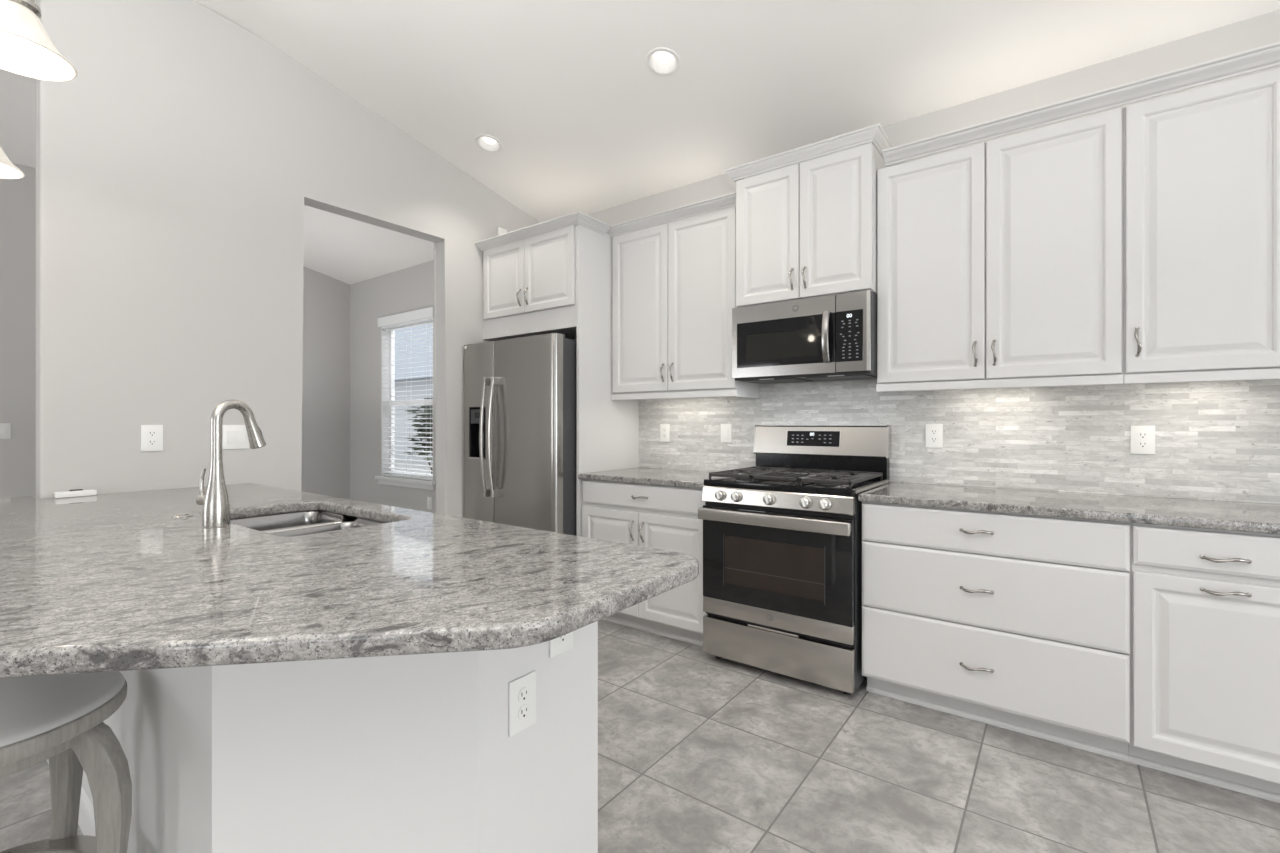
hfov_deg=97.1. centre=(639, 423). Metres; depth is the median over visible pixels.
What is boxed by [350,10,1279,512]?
wall
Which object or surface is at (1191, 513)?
countertop
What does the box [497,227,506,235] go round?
wall sensor
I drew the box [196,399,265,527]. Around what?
faucet
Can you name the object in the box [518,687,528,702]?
receptacle
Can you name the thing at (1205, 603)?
base cabinet
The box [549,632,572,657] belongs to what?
outlet
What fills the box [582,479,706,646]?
base cabinet
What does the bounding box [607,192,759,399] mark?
upper cabinet
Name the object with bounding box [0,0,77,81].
pendant light
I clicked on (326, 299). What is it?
wall
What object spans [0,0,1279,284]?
ceiling
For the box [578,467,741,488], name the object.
countertop
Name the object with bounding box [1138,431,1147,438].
receptacle
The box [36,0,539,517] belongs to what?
wall
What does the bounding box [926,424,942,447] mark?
outlet
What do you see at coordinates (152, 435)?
receptacle
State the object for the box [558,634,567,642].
receptacle
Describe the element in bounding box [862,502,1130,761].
base cabinet
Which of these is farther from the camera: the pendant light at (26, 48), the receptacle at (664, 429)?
the receptacle at (664, 429)
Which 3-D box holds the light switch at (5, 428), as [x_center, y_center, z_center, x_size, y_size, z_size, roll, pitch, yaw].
[-4.922,0.059,4.370,0.010,0.121,0.079,0,0,37]
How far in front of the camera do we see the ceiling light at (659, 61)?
2.81 m
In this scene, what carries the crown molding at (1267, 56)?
attached to the upper cabinet at (1000, 261)
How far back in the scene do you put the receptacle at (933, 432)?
2.88 m
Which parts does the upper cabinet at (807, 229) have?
door, handle, handle, crown molding, door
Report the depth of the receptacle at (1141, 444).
2.40 m
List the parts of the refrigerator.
dispenser panel, freezer door, handle, handle mount, handle mount, handle, handle mount, handle mount, door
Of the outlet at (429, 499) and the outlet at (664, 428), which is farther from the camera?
the outlet at (429, 499)
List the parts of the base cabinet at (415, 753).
baseboard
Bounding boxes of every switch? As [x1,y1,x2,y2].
[0,423,10,438]
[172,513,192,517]
[222,425,248,448]
[721,424,731,442]
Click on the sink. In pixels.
(300, 523)
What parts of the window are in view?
sill, sash frame, glass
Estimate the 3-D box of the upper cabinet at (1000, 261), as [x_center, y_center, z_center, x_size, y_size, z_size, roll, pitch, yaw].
[1.609,-0.706,2.603,0.922,1.103,0.350,0,0,37]
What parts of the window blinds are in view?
ladder cord, head rail, rail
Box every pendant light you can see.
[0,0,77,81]
[0,146,24,178]
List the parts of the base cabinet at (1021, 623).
handle, handle, handle, drawer, drawer, drawer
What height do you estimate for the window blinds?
1.699 m
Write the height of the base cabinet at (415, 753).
0.878 m
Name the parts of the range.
knob, knob, knob, oven handle, storage drawer, oven door, door glass, control panel, knob, display trim, knob, burner, trim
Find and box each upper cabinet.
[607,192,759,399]
[724,123,894,307]
[876,108,1123,391]
[1123,67,1279,383]
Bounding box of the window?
[375,321,435,489]
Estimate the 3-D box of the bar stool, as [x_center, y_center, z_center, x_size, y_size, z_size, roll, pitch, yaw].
[-1.304,0.890,1.126,0.420,0.667,0.420,0,0,37]
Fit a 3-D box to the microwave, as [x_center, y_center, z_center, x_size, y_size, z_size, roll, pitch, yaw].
[0.908,-0.437,3.050,0.734,0.403,0.450,0,0,37]
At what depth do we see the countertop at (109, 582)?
1.08 m
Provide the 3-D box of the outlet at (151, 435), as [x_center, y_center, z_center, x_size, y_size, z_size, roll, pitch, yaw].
[-2.238,0.067,2.594,0.008,0.121,0.079,0,0,37]
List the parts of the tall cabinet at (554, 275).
door, handle, handle, crown molding, door, panel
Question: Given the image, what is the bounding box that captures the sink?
[230,510,381,536]
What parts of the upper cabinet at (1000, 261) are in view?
door, handle, handle, door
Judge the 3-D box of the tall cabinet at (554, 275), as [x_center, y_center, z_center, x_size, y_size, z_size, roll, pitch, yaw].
[-0.566,-0.032,4.006,1.000,2.512,0.698,0,0,37]
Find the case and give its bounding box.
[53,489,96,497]
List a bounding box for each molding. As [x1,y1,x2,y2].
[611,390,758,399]
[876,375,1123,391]
[882,42,1279,165]
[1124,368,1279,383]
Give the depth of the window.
5.99 m
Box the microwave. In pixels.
[732,290,876,383]
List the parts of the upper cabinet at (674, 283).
door, handle, handle, crown molding, door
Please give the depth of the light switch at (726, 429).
3.59 m
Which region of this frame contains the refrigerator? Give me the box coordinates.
[464,333,576,535]
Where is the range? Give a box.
[698,425,891,694]
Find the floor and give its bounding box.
[0,619,1279,852]
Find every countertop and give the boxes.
[0,483,698,677]
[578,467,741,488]
[858,482,1279,534]
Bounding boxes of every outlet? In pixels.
[141,425,162,451]
[427,497,431,509]
[509,670,535,736]
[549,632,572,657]
[660,424,669,441]
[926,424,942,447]
[1130,426,1154,453]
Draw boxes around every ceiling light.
[475,134,502,152]
[645,47,680,75]
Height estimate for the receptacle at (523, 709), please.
0.033 m
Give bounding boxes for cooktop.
[704,473,887,496]
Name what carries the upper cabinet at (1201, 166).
attached to the wall at (1215, 440)
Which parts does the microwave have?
door, door glass, handle, control panel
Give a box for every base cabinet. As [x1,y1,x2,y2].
[47,516,597,852]
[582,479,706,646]
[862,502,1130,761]
[1128,523,1279,802]
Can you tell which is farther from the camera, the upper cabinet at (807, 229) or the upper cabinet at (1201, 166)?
the upper cabinet at (807, 229)
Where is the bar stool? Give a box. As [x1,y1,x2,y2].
[0,671,131,852]
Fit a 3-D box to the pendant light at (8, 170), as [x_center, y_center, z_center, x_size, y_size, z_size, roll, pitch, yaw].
[-2.209,-1.448,1.887,0.210,1.176,0.210,0,0,37]
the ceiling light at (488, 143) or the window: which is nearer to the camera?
the ceiling light at (488, 143)
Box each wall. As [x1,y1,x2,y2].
[0,162,349,498]
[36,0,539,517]
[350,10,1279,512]
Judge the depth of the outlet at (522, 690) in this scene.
1.28 m
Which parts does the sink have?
bowl, bowl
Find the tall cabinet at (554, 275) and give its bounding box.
[475,211,638,536]
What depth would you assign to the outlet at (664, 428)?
3.87 m
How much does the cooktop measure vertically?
0.032 m
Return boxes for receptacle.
[148,431,156,444]
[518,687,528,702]
[518,704,528,719]
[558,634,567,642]
[663,428,666,437]
[930,429,937,441]
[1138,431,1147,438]
[1138,441,1147,447]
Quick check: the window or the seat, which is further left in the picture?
the seat
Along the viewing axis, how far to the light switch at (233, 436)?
2.85 m
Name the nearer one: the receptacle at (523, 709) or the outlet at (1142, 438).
the receptacle at (523, 709)
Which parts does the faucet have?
lever, spout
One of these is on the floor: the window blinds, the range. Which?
the range
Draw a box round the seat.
[0,671,124,747]
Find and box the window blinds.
[378,307,433,480]
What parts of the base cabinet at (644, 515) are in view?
door, handle, handle, handle, drawer, door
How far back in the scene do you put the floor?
1.92 m
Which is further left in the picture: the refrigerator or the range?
the refrigerator

